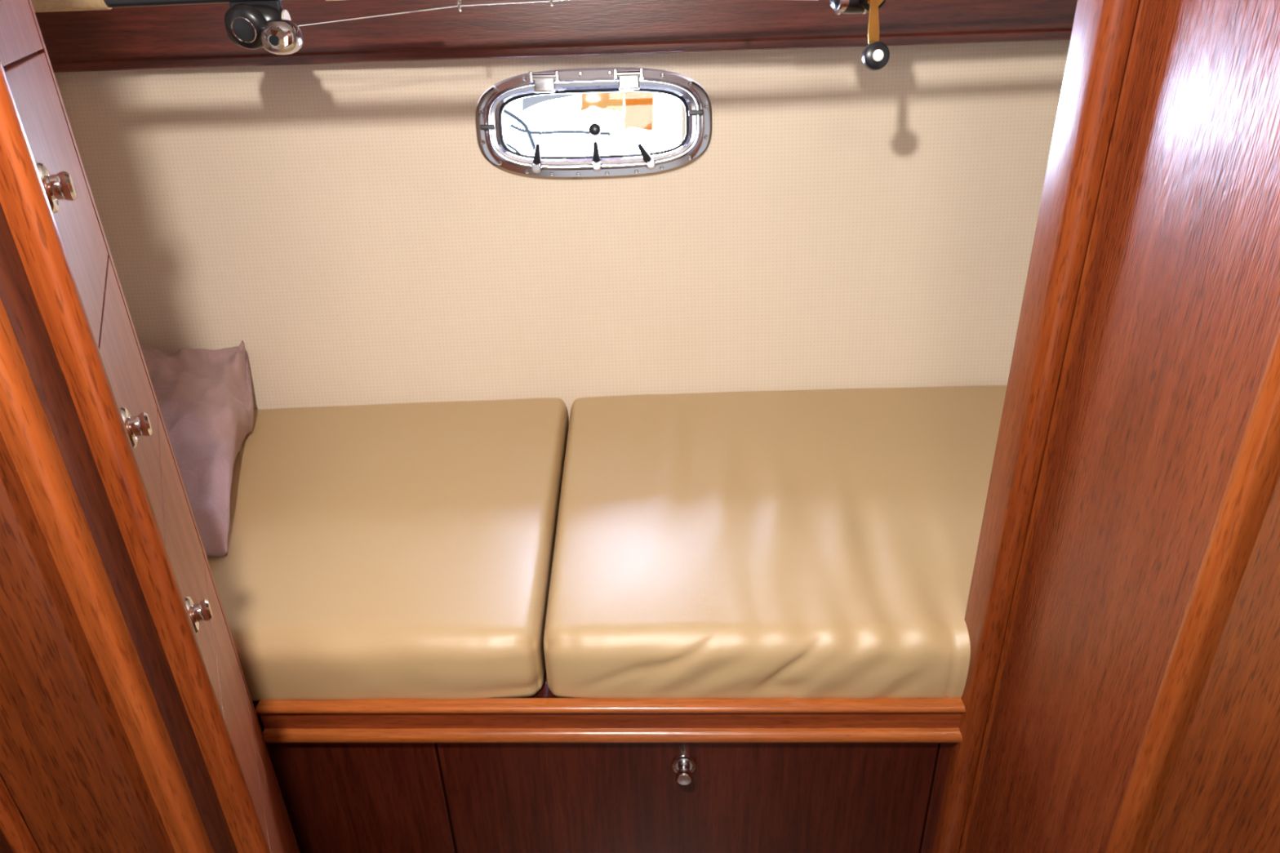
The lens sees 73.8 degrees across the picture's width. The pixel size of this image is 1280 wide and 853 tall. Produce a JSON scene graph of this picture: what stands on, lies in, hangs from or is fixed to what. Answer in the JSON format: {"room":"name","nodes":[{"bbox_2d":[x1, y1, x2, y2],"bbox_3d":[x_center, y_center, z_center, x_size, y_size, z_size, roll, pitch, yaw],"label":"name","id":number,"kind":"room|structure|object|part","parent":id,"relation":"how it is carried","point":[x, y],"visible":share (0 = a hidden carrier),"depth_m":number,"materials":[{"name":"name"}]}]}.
{"room":"ship interior","nodes":[
{"label":"ship interior","id":0,"kind":"room"},
{"bbox_2d":[53,40,1070,421],"bbox_3d":[0.071,-0.288,1.471,2.122,1.039,0.271,-2,27,0],"label":"wall","id":1,"kind":"structure","parent":0,"point":[841,223],"depth_m":1.46,"materials":[{"name":"fabric"}]},
{"bbox_2d":[35,0,1077,72],"bbox_3d":[0.058,-0.764,0.919,2.065,0.697,0.650,-2,27,0],"label":"shelf","id":2,"kind":"object","parent":1,"relation":"attached to","point":[189,36],"visible":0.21,"depth_m":1.33,"materials":[{"name":"brown wood"}]},
{"bbox_2d":[31,0,564,26],"bbox_3d":[0.073,-0.529,1.022,1.980,0.064,0.020,-2,27,0],"label":"fishing rod","id":3,"kind":"object","parent":2,"relation":"hanging from","point":[39,6],"visible":0.94,"depth_m":1.02,"materials":[{"name":"grey metal"}]},
{"bbox_3d":[-0.507,-0.515,1.020,0.260,0.018,0.016,-2,27,0],"label":"reel seat","id":4,"kind":"part","parent":3,"relation":"part of","materials":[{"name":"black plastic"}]},
{"bbox_2d":[224,0,303,54],"bbox_3d":[-0.454,-0.481,1.029,0.096,0.060,0.065,6,28,15],"label":"reel","id":5,"kind":"object","parent":3,"relation":"attached to","point":[249,24],"visible":1,"depth_m":1.01,"materials":[{"name":"black plastic"}]},
{"bbox_3d":[-0.468,-0.475,1.014,0.050,0.050,0.026,-2,27,0],"label":"plate","id":6,"kind":"part","parent":5,"relation":"part of","materials":[{"name":"black plastic"}]},
{"bbox_3d":[0.064,-0.507,0.966,2.000,0.052,0.020,-2,27,0],"label":"fishing rod","id":7,"kind":"object","parent":2,"relation":"hanging from","visible":0},
{"bbox_2d":[829,0,889,71],"bbox_3d":[0.248,-0.459,0.975,0.065,0.093,0.077,-2,27,0],"label":"reel","id":8,"kind":"object","parent":7,"relation":"attached to","point":[876,55],"visible":1,"depth_m":0.96,"materials":[{"name":"black metal"}]},
{"bbox_3d":[0.261,-0.483,0.953,0.032,0.032,0.014,-2,27,0],"label":"plate","id":9,"kind":"part","parent":8,"relation":"part of","materials":[{"name":"black metal"}]},
{"bbox_3d":[0.262,-0.455,0.956,0.013,0.057,0.002,-6,27,2],"label":"handle arm","id":10,"kind":"part","parent":8,"relation":"part of","materials":[{"name":"gold metal"}]},
{"bbox_3d":[0.266,-0.419,0.965,0.031,0.031,0.021,-2,27,0],"label":"handle knob","id":11,"kind":"part","parent":8,"relation":"part of","materials":[{"name":"black plastic"}]},
{"bbox_2d":[475,66,712,180],"bbox_3d":[-0.076,-0.509,1.432,0.394,0.172,0.082,-2,27,0],"label":"flange","id":12,"kind":"object","parent":1,"relation":"attached to","point":[700,95],"visible":0.85,"depth_m":1.41,"materials":[{"name":"metal"}]},
{"bbox_2d":[528,71,533,83],"bbox_3d":[-0.176,-0.566,1.383,0.006,0.019,0.022,-2,27,0],"label":"hinge lug","id":13,"kind":"object","parent":12,"relation":"attached to","point":[531,80],"visible":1,"depth_m":1.37,"materials":[{"name":"metal"}]},
{"bbox_2d":[531,72,555,80],"bbox_3d":[-0.155,-0.566,1.379,0.038,0.012,0.012,-2,15,0],"label":"barrel","id":14,"kind":"object","parent":12,"relation":"attached to","point":[535,75],"depth_m":1.37,"materials":[{"name":"silver metal"}]},
{"bbox_2d":[554,70,559,82],"bbox_3d":[-0.134,-0.568,1.383,0.006,0.019,0.022,-2,27,0],"label":"hinge lug","id":15,"kind":"object","parent":12,"relation":"attached to","point":[557,73],"visible":1,"depth_m":1.37,"materials":[{"name":"metal"}]},
{"bbox_2d":[613,68,617,80],"bbox_3d":[-0.039,-0.571,1.383,0.006,0.019,0.022,-2,27,0],"label":"hinge lug","id":16,"kind":"object","parent":12,"relation":"attached to","point":[615,77],"visible":1,"depth_m":1.37,"materials":[{"name":"metal"}]},
{"bbox_2d":[617,69,640,77],"bbox_3d":[-0.018,-0.570,1.379,0.038,0.012,0.012,-2,15,0],"label":"barrel","id":17,"kind":"object","parent":12,"relation":"attached to","point":[635,72],"depth_m":1.37,"materials":[{"name":"silver metal"}]},
{"bbox_2d":[640,67,643,79],"bbox_3d":[0.003,-0.572,1.383,0.006,0.019,0.022,-2,27,0],"label":"hinge lug","id":18,"kind":"object","parent":12,"relation":"attached to","point":[641,68],"visible":1,"depth_m":1.37,"materials":[{"name":"metal"}]},
{"bbox_2d":[489,80,697,173],"bbox_3d":[-0.076,-0.496,1.411,0.343,0.137,0.059,-2,27,0],"label":"window frame","id":19,"kind":"structure","parent":1,"relation":"in","point":[496,105],"depth_m":1.41,"materials":[{"name":"metal"}]},
{"bbox_2d":[480,124,495,129],"bbox_3d":[-0.250,-0.492,1.401,0.024,0.009,0.011,-2,27,0],"label":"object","id":20,"kind":"object","parent":19,"relation":"attached to","point":[483,126],"visible":1,"depth_m":1.40,"materials":[{"name":"silver metal"}]},
{"bbox_2d":[533,142,541,164],"bbox_3d":[-0.171,-0.448,1.410,0.014,0.040,0.014,-10,28,-15],"label":"lever","id":21,"kind":"object","parent":19,"relation":"attached to","point":[537,158],"visible":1,"depth_m":1.41,"materials":[{"name":"black plastic"}]},
{"bbox_2d":[533,78,555,93],"bbox_3d":[-0.155,-0.554,1.382,0.034,0.025,0.013,-2,27,0],"label":"hinge leaf","id":22,"kind":"object","parent":19,"relation":"attached to","point":[540,85],"visible":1,"depth_m":1.38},
{"bbox_2d":[498,88,688,159],"bbox_3d":[-0.076,-0.501,1.415,0.315,0.108,0.028,-2,27,0],"label":"gasket","id":23,"kind":"object","parent":19,"relation":"attached to","point":[505,104],"visible":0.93,"depth_m":1.41,"materials":[{"name":"black rubber"}]},
{"bbox_2d":[592,141,600,163],"bbox_3d":[-0.072,-0.451,1.410,0.013,0.040,0.014,3,27,10],"label":"lever","id":24,"kind":"object","parent":19,"relation":"attached to","point":[596,155],"visible":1,"depth_m":1.41,"materials":[{"name":"black plastic"}]},
{"bbox_2d":[617,75,639,89],"bbox_3d":[-0.018,-0.559,1.382,0.034,0.025,0.013,-2,27,0],"label":"hinge leaf","id":25,"kind":"object","parent":19,"relation":"attached to","point":[625,82],"visible":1,"depth_m":1.38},
{"bbox_2d":[636,142,652,162],"bbox_3d":[0.009,-0.450,1.411,0.028,0.038,0.013,-6,27,-9],"label":"lever","id":26,"kind":"object","parent":19,"relation":"attached to","point":[646,156],"visible":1,"depth_m":1.41,"materials":[{"name":"black plastic"}]},
{"bbox_2d":[688,109,703,115],"bbox_3d":[0.091,-0.515,1.398,0.024,0.009,0.011,-2,27,0],"label":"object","id":27,"kind":"object","parent":19,"relation":"attached to","point":[699,112],"visible":1,"depth_m":1.39,"materials":[{"name":"silver metal"}]},
{"label":"window","id":28,"kind":"structure","parent":19,"relation":"in","visible":0},
{"bbox_2d":[588,123,600,135],"bbox_3d":[-0.075,-0.493,1.417,0.020,0.020,0.010,-2,27,0],"label":"plug","id":29,"kind":"object","parent":28,"relation":"attached to","point":[594,129],"visible":1,"depth_m":1.42,"materials":[{"name":"black plastic"}]},
{"bbox_2d":[964,0,1279,852],"bbox_3d":[0.426,0.174,0.336,0.040,1.860,1.029,-2,27,0],"label":"wall","id":30,"kind":"structure","parent":0,"point":[1180,318],"depth_m":0.66,"materials":[{"name":"brown wood"}]},
{"bbox_2d":[931,0,1148,852],"bbox_3d":[0.403,-0.068,0.812,0.071,1.860,0.053,-2,27,0],"label":"door frame","id":31,"kind":"structure","parent":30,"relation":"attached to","point":[1105,37],"depth_m":0.80,"materials":[{"name":"brown wood"}]},
{"bbox_2d":[1104,321,1279,852],"bbox_3d":[0.420,0.050,0.580,0.044,1.860,0.018,-2,27,0],"label":"trim","id":32,"kind":"structure","parent":30,"relation":"attached to","point":[1255,472],"depth_m":0.61,"materials":[{"name":"brown wood"}]},
{"bbox_3d":[0.135,1.101,0.619,2.400,0.030,3.300,-2,27,0],"label":"floor","id":33,"kind":"structure","parent":0,"visible":0},
{"bbox_2d":[0,431,175,852],"bbox_3d":[-0.484,0.097,0.546,0.226,1.860,0.048,-2,27,0],"label":"panel","id":34,"kind":"object","parent":33,"relation":"on","point":[69,766],"visible":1,"depth_m":0.59,"materials":[{"name":"brown wood"}]},
{"bbox_2d":[0,775,40,852],"bbox_3d":[-0.520,0.131,0.525,0.152,1.780,0.017,-2,27,0],"label":"bead","id":35,"kind":"object","parent":34,"relation":"attached to","point":[13,827],"depth_m":0.60},
{"bbox_2d":[0,297,213,852],"bbox_3d":[-0.362,0.088,0.555,0.022,1.860,0.028,-2,27,0],"label":"wood trim","id":36,"kind":"structure","parent":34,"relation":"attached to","point":[26,432],"depth_m":0.55,"materials":[{"name":"brown wood"}]},
{"bbox_2d":[0,57,270,852],"bbox_3d":[-0.319,0.085,0.559,0.020,1.860,0.019,-2,27,0],"label":"door frame","id":37,"kind":"structure","parent":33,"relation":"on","point":[24,199],"depth_m":0.52,"materials":[{"name":"brown wood"}]},
{"bbox_2d":[0,0,300,852],"bbox_3d":[-0.473,0.019,0.698,0.294,1.860,0.293,-2,27,0],"label":"locker","id":38,"kind":"object","parent":33,"relation":"on","point":[24,55],"visible":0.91,"depth_m":0.68,"materials":[{"name":"brown wood"}]},
{"bbox_3d":[-0.410,-0.314,0.518,0.011,0.166,0.301,-15,30,-24],"label":"drawer","id":39,"kind":"part","parent":38,"relation":"part of","materials":[{"name":"brown wood"}]},
{"bbox_3d":[-0.405,-0.165,0.594,0.011,0.164,0.301,-15,30,-24],"label":"drawer","id":40,"kind":"part","parent":38,"relation":"part of","materials":[{"name":"brown wood"}]},
{"bbox_3d":[-0.343,-0.142,0.504,0.015,0.029,0.029,-15,30,-24],"label":"drawer knob","id":41,"kind":"part","parent":38,"relation":"part of","materials":[{"name":"silver metal"}]},
{"bbox_2d":[0,202,237,852],"bbox_3d":[-0.339,0.084,0.561,0.030,1.860,0.014,-2,27,0],"label":"trim","id":42,"kind":"structure","parent":38,"relation":"attached to","point":[17,296],"depth_m":0.54,"materials":[{"name":"brown wood"}]},
{"bbox_3d":[-0.401,-0.024,0.666,0.011,0.149,0.301,-15,30,-24],"label":"drawer","id":43,"kind":"part","parent":38,"relation":"part of","materials":[{"name":"brown wood"}]},
{"bbox_3d":[-0.339,-0.001,0.577,0.015,0.029,0.029,-15,30,-24],"label":"drawer knob","id":44,"kind":"part","parent":38,"relation":"part of","materials":[{"name":"silver metal"}]},
{"bbox_3d":[-0.396,0.118,0.738,0.011,0.165,0.301,-15,30,-24],"label":"drawer","id":45,"kind":"part","parent":38,"relation":"part of","materials":[{"name":"brown wood"}]},
{"bbox_3d":[-0.334,0.141,0.649,0.015,0.029,0.029,-15,30,-24],"label":"drawer knob","id":46,"kind":"part","parent":38,"relation":"part of","materials":[{"name":"silver metal"}]},
{"bbox_3d":[-0.391,0.269,0.815,0.011,0.171,0.301,-15,30,-24],"label":"drawer","id":47,"kind":"part","parent":38,"relation":"part of","materials":[{"name":"brown wood"}]},
{"bbox_3d":[-0.386,0.420,0.892,0.011,0.163,0.301,-15,30,-24],"label":"drawer","id":48,"kind":"part","parent":38,"relation":"part of","materials":[{"name":"brown wood"}]},
{"bbox_3d":[-0.382,0.564,0.966,0.011,0.158,0.301,-15,30,-24],"label":"drawer","id":49,"kind":"part","parent":38,"relation":"part of","materials":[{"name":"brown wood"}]},
{"bbox_2d":[252,667,965,852],"bbox_3d":[0.076,0.414,1.392,1.900,0.495,0.634,-1,27,2],"label":"berth base","id":50,"kind":"object","parent":33,"relation":"on","point":[541,772],"visible":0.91,"depth_m":1.08,"materials":[{"name":"brown wood"}]},
{"bbox_2d":[140,340,253,556],"bbox_3d":[-0.746,0.001,1.294,0.400,0.161,0.494,-2,27,0],"label":"pillow","id":51,"kind":"object","parent":50,"relation":"on","point":[204,397],"visible":0.37,"depth_m":1.25,"materials":[{"name":"fabric"}]},
{"bbox_3d":[-0.379,0.553,1.157,0.254,0.366,0.015,-1,27,2],"label":"door panel","id":52,"kind":"part","parent":50,"relation":"part of","materials":[{"name":"brown wood"}]},
{"bbox_2d":[206,398,568,701],"bbox_3d":[-0.532,0.150,1.284,0.816,0.127,0.636,-2,27,0],"label":"cushion","id":53,"kind":"object","parent":50,"relation":"on","point":[398,550],"depth_m":1.14,"materials":[{"name":"beige leather"}]},
{"bbox_3d":[0.055,0.429,1.058,0.031,0.031,0.025,-1,27,2],"label":"drawer knob","id":54,"kind":"part","parent":50,"relation":"part of","materials":[{"name":"silver metal"}]},
{"bbox_3d":[0.061,0.547,1.141,0.620,0.366,0.015,-1,27,2],"label":"drawer panel","id":55,"kind":"part","parent":50,"relation":"part of","materials":[{"name":"brown wood"}]},
{"bbox_2d":[543,385,1007,698],"bbox_3d":[0.497,0.128,1.262,1.235,0.128,0.686,-2,27,0],"label":"cushion","id":56,"kind":"object","parent":50,"relation":"on","point":[817,544],"depth_m":1.12,"materials":[{"name":"beige leather"}]},
{"bbox_3d":[-0.437,0.578,-0.401,0.030,1.860,1.974,-2,27,0],"label":"wall","id":57,"kind":"structure","parent":0,"visible":0},
{"bbox_2d":[0,829,13,852],"bbox_3d":[-0.521,0.142,0.503,0.149,1.780,0.032,-2,27,0],"label":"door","id":58,"kind":"structure","parent":57,"relation":"in","point":[5,847],"depth_m":0.59,"materials":[{"name":"brown wood"}]},
{"label":"outside","id":59,"kind":"structure","parent":0,"visible":0},
{"bbox_2d":[502,91,685,167],"bbox_3d":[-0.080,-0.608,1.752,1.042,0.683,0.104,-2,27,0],"label":"window pane","id":60,"kind":"object","parent":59,"point":[560,123],"visible":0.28,"depth_m":1.73,"materials":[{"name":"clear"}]}
]}

